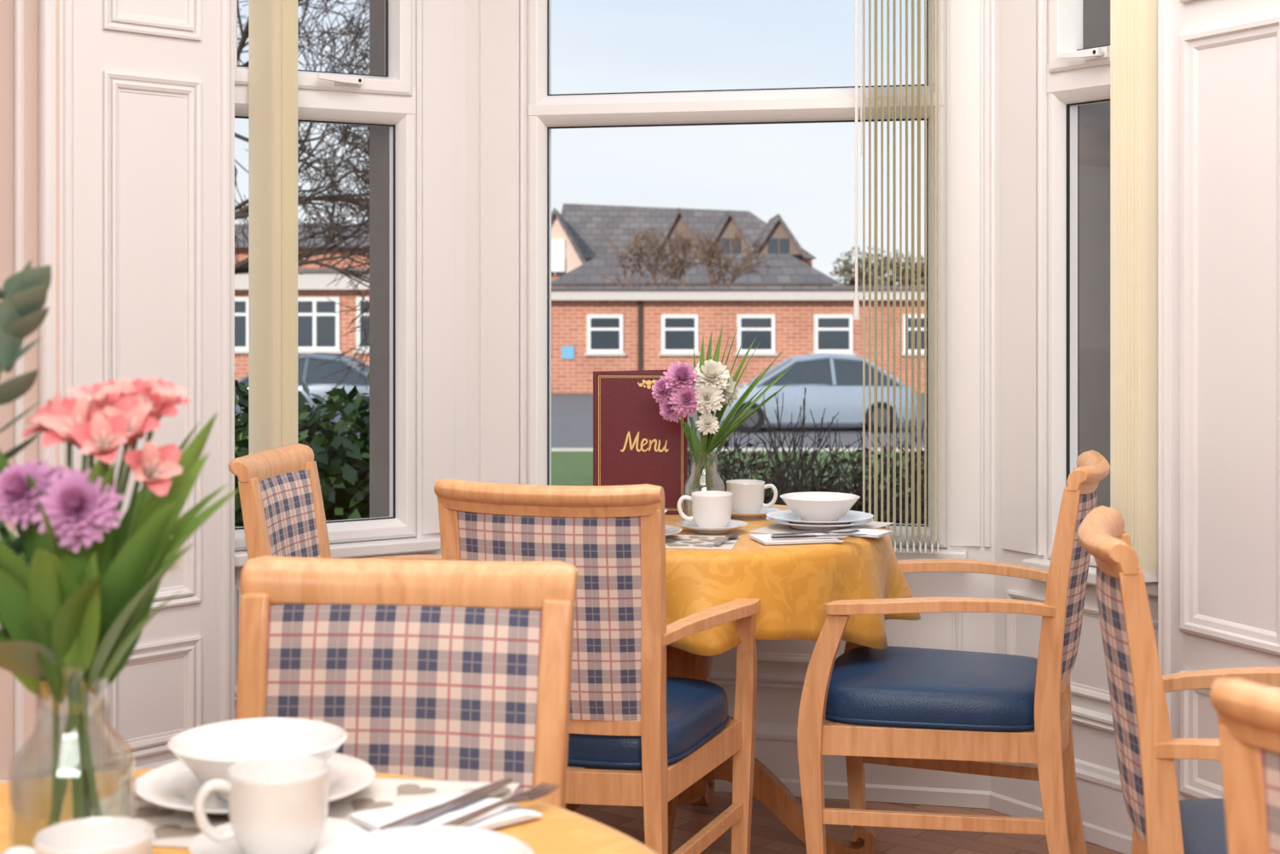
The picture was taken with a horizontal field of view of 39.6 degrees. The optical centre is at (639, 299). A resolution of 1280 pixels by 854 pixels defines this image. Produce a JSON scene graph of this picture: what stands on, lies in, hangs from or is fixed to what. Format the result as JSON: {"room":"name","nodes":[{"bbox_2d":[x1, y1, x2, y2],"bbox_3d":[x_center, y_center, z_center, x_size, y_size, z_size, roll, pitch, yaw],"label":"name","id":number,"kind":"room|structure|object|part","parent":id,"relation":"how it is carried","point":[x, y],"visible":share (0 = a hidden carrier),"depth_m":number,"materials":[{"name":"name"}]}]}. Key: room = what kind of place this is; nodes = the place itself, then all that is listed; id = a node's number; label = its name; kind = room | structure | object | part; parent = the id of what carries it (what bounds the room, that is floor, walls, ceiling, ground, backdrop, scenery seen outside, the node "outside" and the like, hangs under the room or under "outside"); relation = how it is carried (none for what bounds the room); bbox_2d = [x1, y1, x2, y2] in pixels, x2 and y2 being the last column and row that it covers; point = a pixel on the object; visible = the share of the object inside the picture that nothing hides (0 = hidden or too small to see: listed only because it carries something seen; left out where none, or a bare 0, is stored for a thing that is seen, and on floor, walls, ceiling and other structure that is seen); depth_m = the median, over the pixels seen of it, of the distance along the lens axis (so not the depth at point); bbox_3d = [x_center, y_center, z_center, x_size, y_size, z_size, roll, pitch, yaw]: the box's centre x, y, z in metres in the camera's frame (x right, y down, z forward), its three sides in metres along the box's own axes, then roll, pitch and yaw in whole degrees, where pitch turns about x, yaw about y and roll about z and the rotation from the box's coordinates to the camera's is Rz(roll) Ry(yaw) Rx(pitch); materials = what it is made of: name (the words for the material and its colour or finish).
{"room":"care facility","nodes":[
{"label":"care facility","id":0,"kind":"room"},
{"bbox_2d":[0,0,59,779],"bbox_3d":[-2.235,-0.200,4.191,1.965,2.900,0.070,0,0,13],"label":"wall","id":1,"kind":"structure","parent":0,"point":[6,6],"depth_m":3.96,"materials":[{"name":"paint"}]},
{"bbox_2d":[59,0,220,772],"bbox_3d":[-1.147,-0.200,4.120,0.050,2.900,0.457,0,0,43],"label":"wall panel","id":2,"kind":"object","parent":1,"relation":"attached to","point":[152,126],"visible":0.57,"depth_m":4.11,"materials":[{"name":"paint"}]},
{"bbox_2d":[102,0,202,764],"bbox_3d":[-1.122,-0.225,4.102,0.012,2.550,0.255,0,0,43],"label":"trim","id":3,"kind":"structure","parent":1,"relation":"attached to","point":[113,83],"depth_m":4.13,"materials":[{"name":"paint"}]},
{"bbox_2d":[231,0,234,720],"bbox_3d":[-1.019,-0.200,4.285,0.094,2.900,0.020,0,0,30],"label":"wall","id":4,"kind":"structure","parent":0,"point":[232,1],"depth_m":4.26,"materials":[{"name":"paint"}]},
{"bbox_2d":[234,0,465,720],"bbox_3d":[-0.776,-0.200,4.532,0.700,2.900,0.070,0,0,-32],"label":"wall","id":5,"kind":"structure","parent":0,"point":[459,4],"depth_m":4.67,"materials":[{"name":"paint"}]},
{"bbox_2d":[234,0,395,529],"bbox_3d":[-0.827,-0.305,4.496,0.455,1.754,0.010,0,0,-32],"label":"gasket","id":6,"kind":"object","parent":5,"relation":"attached to","point":[386,1],"visible":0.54,"depth_m":4.61,"materials":[{"name":"rubber"}]},
{"bbox_2d":[234,0,416,551],"bbox_3d":[-0.822,-0.316,4.489,0.547,1.868,0.085,0,0,-32],"label":"frame","id":7,"kind":"object","parent":5,"relation":"attached to","point":[392,99],"visible":0.56,"depth_m":4.60,"materials":[{"name":"plastic"}]},
{"bbox_2d":[234,536,441,567],"bbox_3d":[-0.791,0.636,4.473,0.612,0.032,0.075,0,0,-32],"label":"window sill","id":8,"kind":"structure","parent":5,"relation":"attached to","point":[404,545],"depth_m":4.52,"materials":[{"name":"paint"}]},
{"bbox_2d":[317,74,363,87],"bbox_3d":[-0.753,-0.550,4.461,0.126,0.024,0.036,0,0,-32],"label":"handle","id":9,"kind":"object","parent":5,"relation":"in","point":[339,80],"depth_m":4.46,"materials":[{"name":"plastic"}]},
{"bbox_2d":[369,0,389,517],"bbox_3d":[-0.671,0.100,4.717,0.045,2.900,0.128,0,0,-32],"label":"trim","id":10,"kind":"structure","parent":5,"relation":"attached to","point":[379,136],"depth_m":4.71,"materials":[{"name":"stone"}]},
{"bbox_2d":[465,0,994,723],"bbox_3d":[0.214,-0.200,4.568,1.369,2.900,0.070,0,0,13],"label":"wall","id":11,"kind":"structure","parent":0,"point":[933,631],"depth_m":4.50,"materials":[{"name":"paint"}]},
{"bbox_2d":[0,721,1133,853],"bbox_3d":[0.087,1.161,4.093,6.550,0.177,0.934,0,0,12],"label":"baseboard","id":12,"kind":"structure","parent":11,"relation":"attached to","point":[1106,822],"depth_m":4.38,"materials":[{"name":"paint"}]},
{"bbox_2d":[13,0,1169,780],"bbox_3d":[-0.127,-0.290,4.249,2.534,2.720,0.858,0,0,0],"label":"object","id":13,"kind":"structure","parent":11,"relation":"attached to","point":[503,22],"depth_m":4.38,"materials":[{"name":"paint"}]},
{"bbox_2d":[234,670,1114,733],"bbox_3d":[0.149,0.969,4.287,2.360,0.038,0.508,0,0,13],"label":"trim","id":14,"kind":"structure","parent":11,"relation":"attached to","point":[1079,715],"depth_m":4.48,"materials":[{"name":"paint"}]},
{"bbox_2d":[237,588,1157,703],"bbox_3d":[0.149,0.815,4.324,2.232,0.210,0.442,0,0,13],"label":"trim","id":15,"kind":"structure","parent":11,"relation":"attached to","point":[1076,689],"depth_m":4.33,"materials":[{"name":"paint"}]},
{"bbox_2d":[527,0,947,547],"bbox_3d":[0.239,-0.316,4.557,1.086,1.868,0.071,0,0,13],"label":"frame","id":16,"kind":"object","parent":11,"relation":"attached to","point":[544,111],"visible":0.71,"depth_m":4.57,"materials":[{"name":"plastic"}]},
{"bbox_2d":[546,0,927,526],"bbox_3d":[0.239,-0.316,4.558,0.994,1.776,0.010,0,0,13],"label":"gasket","id":17,"kind":"object","parent":11,"relation":"attached to","point":[548,1],"visible":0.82,"depth_m":4.63,"materials":[{"name":"rubber"}]},
{"bbox_2d":[894,546,967,560],"bbox_3d":[0.235,0.636,4.520,1.176,0.032,0.075,0,0,13],"label":"window sill","id":18,"kind":"structure","parent":11,"relation":"attached to","point":[944,553],"depth_m":4.38,"materials":[{"name":"paint"}]},
{"bbox_2d":[573,791,1124,853],"bbox_3d":[0.000,1.275,1.244,6.400,0.050,6.888,0,0,0],"label":"floor","id":19,"kind":"structure","parent":0,"point":[769,834],"depth_m":4.16,"materials":[{"name":"brown wood"}]},
{"bbox_2d":[227,442,442,559],"bbox_3d":[-0.536,0.786,3.723,0.586,0.934,0.596,0,0,7],"label":"dining chair","id":20,"kind":"object","parent":19,"relation":"on","point":[282,509],"visible":0.23,"depth_m":3.78,"materials":[{"name":"brown wood"}]},
{"bbox_3d":[-0.754,0.559,3.752,0.093,0.366,0.344,0,0,7],"label":"backrest","id":21,"kind":"part","parent":20,"relation":"part of","materials":[{"name":"fabric"}]},
{"bbox_2d":[235,555,577,808],"bbox_3d":[-0.312,0.785,1.939,0.484,0.933,0.581,0,0,7],"label":"dining chair","id":22,"kind":"object","parent":19,"relation":"on","point":[441,670],"visible":0.82,"depth_m":2.15,"materials":[{"name":"brown wood"}]},
{"bbox_3d":[-0.285,0.559,2.157,0.344,0.366,0.093,0,0,7],"label":"backrest","id":23,"kind":"part","parent":22,"relation":"part of","materials":[{"name":"fabric"}]},
{"bbox_2d":[434,478,760,853],"bbox_3d":[-0.100,0.786,3.360,0.596,0.934,0.586,0,0,15],"label":"dining chair","id":24,"kind":"object","parent":19,"relation":"on","point":[626,713],"visible":0.53,"depth_m":3.12,"materials":[{"name":"brown wood"}]},
{"bbox_3d":[-0.158,0.559,3.147,0.344,0.366,0.093,0,0,15],"label":"backrest","id":25,"kind":"part","parent":24,"relation":"part of","materials":[{"name":"fabric"}]},
{"bbox_3d":[-0.087,0.795,3.408,0.468,0.086,0.478,0,0,15],"label":"seat","id":26,"kind":"part","parent":24,"relation":"part of","materials":[{"name":"blue leather"}]},
{"bbox_2d":[564,645,876,853],"bbox_3d":[0.085,0.874,3.985,0.906,0.732,0.906,0,0,-35],"label":"dining table","id":27,"kind":"object","parent":19,"relation":"on","point":[768,788],"visible":0.27,"depth_m":3.92,"materials":[{"name":"brown wood"}]},
{"bbox_2d":[664,500,920,656],"bbox_3d":[0.095,0.615,3.971,1.050,0.223,1.045,0,0,0],"label":"tablecloth","id":28,"kind":"object","parent":27,"relation":"on","point":[793,583],"visible":0.28,"depth_m":3.57,"materials":[{"name":"yellow fabric"}]},
{"bbox_2d":[593,369,687,514],"bbox_3d":[0.004,0.336,4.206,0.222,0.333,0.128,0,0,4],"label":"menu","id":29,"kind":"object","parent":28,"relation":"on","point":[633,444],"visible":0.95,"depth_m":4.15,"materials":[{"name":"red leather"}]},
{"bbox_2d":[665,535,739,549],"bbox_3d":[0.030,0.502,3.690,0.340,0.002,0.200,0,0,8],"label":"placemat","id":30,"kind":"object","parent":28,"relation":"on","point":[693,542],"visible":0.45,"depth_m":3.67,"materials":[{"name":"white paper"}]},
{"bbox_2d":[664,524,681,535],"bbox_3d":[-0.030,0.491,3.720,0.236,0.020,0.236,0,0,0],"label":"dinner plate","id":31,"kind":"object","parent":30,"relation":"on","point":[670,530],"visible":0.06,"depth_m":3.73,"materials":[{"name":"white ceramic"}]},
{"bbox_2d":[713,535,738,546],"bbox_3d":[0.177,0.496,3.668,0.029,0.007,0.143,0,0,18],"label":"spoon","id":32,"kind":"object","parent":30,"relation":"on","point":[718,544],"visible":1,"depth_m":3.66,"materials":[{"name":"metal"}]},
{"bbox_2d":[675,519,748,534],"bbox_3d":[0.155,0.492,3.835,0.156,0.018,0.156,0,0,0],"label":"saucer","id":33,"kind":"object","parent":28,"relation":"on","point":[733,524],"visible":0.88,"depth_m":3.80,"materials":[{"name":"white ceramic"}]},
{"bbox_2d":[676,490,733,527],"bbox_3d":[0.148,0.456,3.840,0.108,0.076,0.091,0,0,35],"label":"teacup","id":34,"kind":"object","parent":33,"relation":"on","point":[710,509],"visible":0.92,"depth_m":3.80,"materials":[{"name":"white ceramic"}]},
{"bbox_2d":[651,320,798,520],"bbox_3d":[0.193,0.275,3.953,0.336,0.457,0.141,0,0,0],"label":"flower vase","id":35,"kind":"object","parent":28,"relation":"on","point":[708,387],"visible":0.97,"depth_m":3.93,"materials":[{"name":"clear glass"}]},
{"bbox_2d":[730,506,779,519],"bbox_3d":[0.243,0.494,4.100,0.156,0.018,0.156,0,0,0],"label":"saucer","id":36,"kind":"object","parent":28,"relation":"on","point":[764,511],"visible":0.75,"depth_m":4.06,"materials":[{"name":"white ceramic"}]},
{"bbox_2d":[725,479,778,513],"bbox_3d":[0.249,0.458,4.094,0.091,0.076,0.108,0,0,-45],"label":"teacup","id":37,"kind":"object","parent":36,"relation":"on","point":[748,495],"visible":0.9,"depth_m":4.07,"materials":[{"name":"white ceramic"}]},
{"bbox_2d":[749,533,843,545],"bbox_3d":[0.324,0.498,3.699,0.170,0.007,0.110,0,0,-14],"label":"paper napkin","id":38,"kind":"object","parent":28,"relation":"on","point":[765,539],"visible":0.9,"depth_m":3.66,"materials":[{"name":"white paper"}]},
{"bbox_2d":[771,529,860,535],"bbox_3d":[0.367,0.488,3.713,0.190,0.006,0.022,0,0,-14],"label":"fork","id":39,"kind":"object","parent":38,"relation":"on","point":[852,531],"visible":1,"depth_m":3.71,"materials":[{"name":"metal"}]},
{"bbox_2d":[770,534,866,538],"bbox_3d":[0.371,0.489,3.675,0.205,0.006,0.020,0,0,-10],"label":"table knife","id":40,"kind":"object","parent":38,"relation":"on","point":[831,535],"visible":1,"depth_m":3.66,"materials":[{"name":"metal"}]},
{"bbox_2d":[746,521,894,539],"bbox_3d":[0.400,0.503,3.910,0.220,0.002,0.300,0,0,30],"label":"placemat","id":41,"kind":"object","parent":28,"relation":"on","point":[777,528],"visible":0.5,"depth_m":3.89,"materials":[{"name":"white fabric"}]},
{"bbox_2d":[766,517,873,530],"bbox_3d":[0.395,0.491,3.905,0.236,0.020,0.236,0,0,0],"label":"dinner plate","id":42,"kind":"object","parent":41,"relation":"on","point":[798,526],"visible":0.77,"depth_m":3.83,"materials":[{"name":"white ceramic"}]},
{"bbox_2d":[766,509,873,524],"bbox_3d":[0.395,0.484,3.905,0.236,0.020,0.236,0,0,0],"label":"dinner plate","id":43,"kind":"object","parent":42,"relation":"on","point":[852,516],"visible":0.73,"depth_m":3.92,"materials":[{"name":"white ceramic"}]},
{"bbox_2d":[779,491,860,521],"bbox_3d":[0.395,0.460,3.905,0.176,0.054,0.176,0,0,0],"label":"bowl","id":44,"kind":"object","parent":43,"relation":"on","point":[815,506],"visible":0.98,"depth_m":3.86,"materials":[{"name":"white ceramic"}]},
{"bbox_2d":[829,527,894,537],"bbox_3d":[0.475,0.498,3.800,0.110,0.007,0.100,0,0,28],"label":"paper napkin","id":45,"kind":"object","parent":41,"relation":"on","point":[870,532],"visible":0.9,"depth_m":3.78,"materials":[{"name":"white paper"}]},
{"bbox_2d":[797,449,1110,853],"bbox_3d":[0.663,0.786,3.653,0.586,0.934,0.596,0,0,16],"label":"dining chair","id":46,"kind":"object","parent":19,"relation":"on","point":[942,710],"visible":0.91,"depth_m":3.46,"materials":[{"name":"brown wood"}]},
{"bbox_3d":[0.615,0.795,3.667,0.478,0.086,0.468,0,0,16],"label":"seat","id":47,"kind":"part","parent":46,"relation":"part of","materials":[{"name":"blue leather"}]},
{"bbox_3d":[0.875,0.559,3.591,0.093,0.366,0.344,0,0,16],"label":"backrest","id":48,"kind":"part","parent":46,"relation":"part of","materials":[{"name":"fabric"}]},
{"bbox_2d":[1077,506,1279,853],"bbox_3d":[0.920,0.786,2.511,0.586,0.934,0.596,0,0,13],"label":"dining chair","id":49,"kind":"object","parent":19,"relation":"on","point":[1162,823],"visible":0.98,"depth_m":2.41,"materials":[{"name":"brown wood"}]},
{"bbox_3d":[0.705,0.559,2.559,0.093,0.366,0.344,0,0,13],"label":"backrest","id":50,"kind":"part","parent":49,"relation":"part of","materials":[{"name":"fabric"}]},
{"bbox_3d":[0.968,0.795,2.500,0.478,0.086,0.468,0,0,13],"label":"seat","id":51,"kind":"part","parent":49,"relation":"part of","materials":[{"name":"blue plastic"}]},
{"bbox_2d":[1210,678,1279,853],"bbox_3d":[0.806,0.786,1.580,0.596,0.934,0.586,0,0,38],"label":"dining chair","id":52,"kind":"object","parent":19,"relation":"on","point":[1248,712],"visible":1,"depth_m":1.50,"materials":[{"name":"brown wood"}]},
{"bbox_3d":[0.669,0.559,1.407,0.344,0.366,0.093,0,0,38],"label":"backrest","id":53,"kind":"part","parent":52,"relation":"part of","materials":[{"name":"fabric"}]},
{"bbox_3d":[-0.430,0.874,1.450,0.946,0.732,0.946,0,0,-20],"label":"dining table","id":54,"kind":"object","parent":19,"relation":"on","visible":0},
{"bbox_2d":[0,768,657,853],"bbox_3d":[-0.430,0.617,1.443,1.071,0.226,1.084,0,0,0],"label":"tablecloth","id":55,"kind":"object","parent":54,"relation":"on","point":[560,830],"visible":0.32,"depth_m":1.71,"materials":[{"name":"yellow fabric"}]},
{"bbox_2d":[0,260,241,849],"bbox_3d":[-0.510,0.235,1.520,0.309,0.537,0.249,0,0,-25],"label":"flower vase","id":56,"kind":"object","parent":55,"relation":"on","point":[79,585],"visible":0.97,"depth_m":1.50,"materials":[{"name":"clear glass"}]},
{"bbox_2d":[188,817,366,853],"bbox_3d":[-0.322,0.491,1.585,0.156,0.018,0.156,0,0,0],"label":"saucer","id":57,"kind":"object","parent":55,"relation":"on","point":[335,829],"visible":0.24,"depth_m":1.61,"materials":[{"name":"white ceramic"}]},
{"bbox_2d":[193,755,330,853],"bbox_3d":[-0.330,0.455,1.587,0.108,0.076,0.091,0,0,10],"label":"mug","id":58,"kind":"object","parent":57,"relation":"on","point":[278,804],"visible":1,"depth_m":1.55,"materials":[{"name":"white ceramic"}]},
{"bbox_2d":[71,769,519,848],"bbox_3d":[-0.340,0.502,1.745,0.400,0.002,0.250,0,0,8],"label":"placemat","id":59,"kind":"object","parent":55,"relation":"on","point":[172,828],"visible":0.2,"depth_m":1.77,"materials":[{"name":"white paper"}]},
{"bbox_2d":[135,752,375,815],"bbox_3d":[-0.385,0.491,1.785,0.236,0.020,0.236,0,0,0],"label":"dinner plate","id":60,"kind":"object","parent":59,"relation":"on","point":[172,785],"visible":0.31,"depth_m":1.78,"materials":[{"name":"white ceramic"}]},
{"bbox_2d":[167,717,347,800],"bbox_3d":[-0.382,0.466,1.780,0.176,0.054,0.176,0,0,0],"label":"bowl","id":61,"kind":"object","parent":60,"relation":"on","point":[208,751],"visible":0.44,"depth_m":1.83,"materials":[{"name":"white ceramic"}]},
{"bbox_2d":[349,789,543,831],"bbox_3d":[-0.186,0.497,1.711,0.150,0.007,0.110,0,0,-42],"label":"paper napkin","id":62,"kind":"object","parent":59,"relation":"on","point":[373,820],"visible":0.52,"depth_m":1.71,"materials":[{"name":"white paper"}]},
{"bbox_2d":[379,778,512,830],"bbox_3d":[-0.182,0.489,1.723,0.020,0.006,0.205,0,0,32],"label":"table knife","id":63,"kind":"object","parent":62,"relation":"on","point":[412,819],"visible":0.82,"depth_m":1.71,"materials":[{"name":"metal"}]},
{"bbox_2d":[437,782,559,826],"bbox_3d":[-0.142,0.487,1.701,0.022,0.006,0.190,0,0,34],"label":"fork","id":64,"kind":"object","parent":62,"relation":"on","point":[535,793],"visible":0.94,"depth_m":1.72,"materials":[{"name":"metal"}]},
{"bbox_3d":[-0.172,0.493,1.400,0.236,0.019,0.236,0,0,0],"label":"dinner plate","id":65,"kind":"object","parent":55,"relation":"on","visible":0},
{"bbox_2d":[314,826,533,853],"bbox_3d":[-0.172,0.468,1.405,0.176,0.054,0.176,0,0,0],"label":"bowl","id":66,"kind":"object","parent":65,"relation":"on","point":[413,840],"visible":1,"depth_m":1.47,"materials":[{"name":"white ceramic"}]},
{"bbox_3d":[-0.430,0.494,1.400,0.156,0.018,0.156,0,0,0],"label":"saucer","id":67,"kind":"object","parent":55,"relation":"on","visible":0},
{"bbox_2d":[2,816,153,853],"bbox_3d":[-0.438,0.458,1.402,0.107,0.076,0.091,0,0,16],"label":"cup","id":68,"kind":"object","parent":67,"relation":"on","point":[106,834],"visible":1,"depth_m":1.43,"materials":[{"name":"white ceramic"}]},
{"bbox_2d":[994,0,1157,771],"bbox_3d":[1.088,-0.200,4.101,0.070,2.900,0.700,0,0,-32],"label":"wall","id":69,"kind":"structure","parent":0,"point":[1095,746],"depth_m":4.28,"materials":[{"name":"paint"}]},
{"bbox_2d":[1047,0,1110,566],"bbox_3d":[1.114,-0.316,4.037,0.085,1.868,0.482,0,0,-32],"label":"frame","id":70,"kind":"object","parent":69,"relation":"attached to","point":[1069,80],"visible":0.33,"depth_m":4.21,"materials":[{"name":"plastic"}]},
{"bbox_2d":[1058,46,1109,61],"bbox_3d":[1.017,-0.560,4.078,0.036,0.024,0.126,0,0,-32],"label":"handle","id":71,"kind":"object","parent":70,"relation":"attached to","point":[1096,53],"depth_m":4.05,"materials":[{"name":"plastic"}]},
{"bbox_2d":[1065,44,1110,485],"bbox_3d":[1.121,-0.305,4.041,0.010,1.778,0.414,0,0,-32],"label":"gasket","id":72,"kind":"object","parent":69,"relation":"attached to","point":[1067,106],"visible":0.22,"depth_m":4.21,"materials":[{"name":"rubber"}]},
{"bbox_2d":[1021,558,1157,597],"bbox_3d":[1.089,0.636,4.021,0.075,0.032,0.562,0,0,-32],"label":"window sill","id":73,"kind":"structure","parent":69,"relation":"attached to","point":[1151,587],"depth_m":4.06,"materials":[{"name":"paint"}]},
{"bbox_2d":[1077,0,1110,507],"bbox_3d":[1.107,0.100,4.299,0.168,2.900,0.045,0,0,-32],"label":"trim","id":74,"kind":"structure","parent":69,"relation":"attached to","point":[1093,119],"depth_m":4.26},
{"bbox_2d":[1157,0,1170,729],"bbox_3d":[1.181,-0.200,3.809,0.133,2.900,0.020,0,0,29],"label":"wall","id":75,"kind":"structure","parent":0,"point":[1159,1],"depth_m":3.83,"materials":[{"name":"paint"}]},
{"bbox_2d":[1170,0,1279,800],"bbox_3d":[1.245,-0.200,3.645,0.050,2.900,0.470,0,0,-24],"label":"wall panel","id":76,"kind":"object","parent":75,"relation":"attached to","point":[1237,82],"visible":0.67,"depth_m":3.65,"materials":[{"name":"paint"}]},
{"bbox_2d":[1179,0,1279,798],"bbox_3d":[1.212,-0.225,3.636,0.018,2.550,0.310,0,0,-24],"label":"trim","id":77,"kind":"structure","parent":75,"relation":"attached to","point":[1190,42],"depth_m":3.75,"materials":[{"name":"paint"}]},
{"bbox_3d":[0.000,-1.675,1.244,6.400,0.050,6.888,0,0,0],"label":"ceiling","id":78,"kind":"structure","parent":0,"visible":0},
{"bbox_2d":[248,0,297,454],"bbox_3d":[-0.898,-0.513,4.338,0.148,2.264,0.083,0,0,-32],"label":"vertical blind","id":79,"kind":"object","parent":78,"relation":"hanging from","point":[272,24],"visible":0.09,"depth_m":4.33,"materials":[{"name":"fabric"}]},
{"bbox_2d":[852,0,938,554],"bbox_3d":[0.633,-0.513,4.359,0.270,2.264,0.089,0,0,13],"label":"vertical blind","id":80,"kind":"object","parent":78,"relation":"hanging from","point":[856,301],"visible":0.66,"depth_m":4.38,"materials":[{"name":"fabric"}]},
{"bbox_2d":[1110,0,1157,581],"bbox_3d":[1.104,-0.513,3.905,0.086,2.263,0.180,0,0,-32],"label":"vertical blind","id":81,"kind":"object","parent":78,"relation":"hanging from","point":[1133,23],"visible":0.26,"depth_m":3.88,"materials":[{"name":"fabric"}]},
{"label":"outside","id":82,"kind":"structure","parent":0,"visible":0},
{"bbox_2d":[306,393,924,448],"bbox_3d":[0.000,2.700,82.650,180.000,0.100,154.700,0,0,0],"label":"ground","id":83,"kind":"structure","parent":82,"point":[572,414],"depth_m":35.62,"materials":[{"name":"grey asphalt"}]},
{"bbox_2d":[234,223,369,268],"bbox_3d":[-21.093,-0.069,66.000,25.815,5.438,9.000,0,0,0],"label":"house","id":84,"kind":"structure","parent":83,"relation":"on","point":[241,255],"depth_m":62.00,"materials":[{"name":"red brick"}]},
{"bbox_2d":[235,354,369,423],"bbox_3d":[-6.231,1.880,36.000,4.150,1.540,1.820,0,0,0],"label":"parked car","id":85,"kind":"object","parent":83,"relation":"on","point":[307,363],"visible":0.13,"depth_m":35.26,"materials":[{"name":"grey paint"}]},
{"bbox_2d":[234,268,924,393],"bbox_3d":[0.150,0.925,50.900,52.300,3.450,8.800,0,0,0],"label":"brick building","id":86,"kind":"structure","parent":83,"relation":"on","point":[594,328],"depth_m":49.94,"materials":[{"name":"brick"}]},
{"bbox_2d":[551,203,816,281],"bbox_3d":[1.305,-0.933,81.350,13.137,7.167,15.300,0,0,0],"label":"gabled building","id":87,"kind":"structure","parent":83,"relation":"on","point":[578,235],"depth_m":80.51,"materials":[{"name":"stone"}]},
{"bbox_2d":[599,222,781,285],"bbox_3d":[1.612,0.096,57.285,6.015,5.108,2.643,0,0,-4],"label":"bare tree","id":88,"kind":"object","parent":83,"relation":"on","point":[712,258],"visible":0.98,"depth_m":57.01,"materials":[{"name":"brown plant"}]},
{"bbox_2d":[551,253,843,285],"bbox_3d":[1.874,0.498,65.000,10.191,4.304,8.000,0,0,0],"label":"roof","id":89,"kind":"structure","parent":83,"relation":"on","point":[792,271],"depth_m":62.72,"materials":[{"name":"tile"}]},
{"bbox_2d":[551,448,924,497],"bbox_3d":[0.000,2.615,27.200,60.000,0.070,7.200,0,0,0],"label":"grass verge","id":90,"kind":"structure","parent":83,"relation":"on","point":[569,466],"depth_m":28.47,"materials":[{"name":"plant"}]},
{"bbox_2d":[713,353,917,433],"bbox_3d":[3.432,1.880,36.000,4.150,1.540,1.820,0,0,0],"label":"parked car","id":91,"kind":"object","parent":83,"relation":"on","point":[833,382],"visible":0.67,"depth_m":35.18,"materials":[{"name":"paint"}]},
{"bbox_2d":[829,246,924,285],"bbox_3d":[11.433,0.338,65.958,8.966,4.624,1.978,0,0,0],"label":"tree","id":92,"kind":"object","parent":83,"relation":"on","point":[848,266],"visible":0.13,"depth_m":65.82,"materials":[{"name":"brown plant"}]},
{"bbox_3d":[0.000,2.635,14.450,60.000,0.030,18.100,0,0,0],"label":"garden bed","id":93,"kind":"object","parent":83,"relation":"on","visible":0},
{"bbox_2d":[234,0,369,397],"bbox_3d":[-3.595,-1.341,14.190,4.897,7.940,4.430,0,0,-26],"label":"bare tree","id":94,"kind":"object","parent":93,"relation":"on","point":[241,266],"visible":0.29,"depth_m":13.89,"materials":[{"name":"brown plant"}]},
{"bbox_2d":[234,372,369,527],"bbox_3d":[-2.506,1.273,7.858,4.104,2.694,2.580,0,0,0],"label":"hedge","id":95,"kind":"object","parent":93,"relation":"on","point":[342,462],"visible":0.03,"depth_m":8.26,"materials":[{"name":"green plant"}]},
{"bbox_2d":[687,387,924,524],"bbox_3d":[1.603,1.478,8.301,3.456,2.285,1.970,0,0,6],"label":"shrub","id":96,"kind":"object","parent":93,"relation":"on","point":[782,486],"visible":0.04,"depth_m":8.15,"materials":[{"name":"green plant"}]}
]}

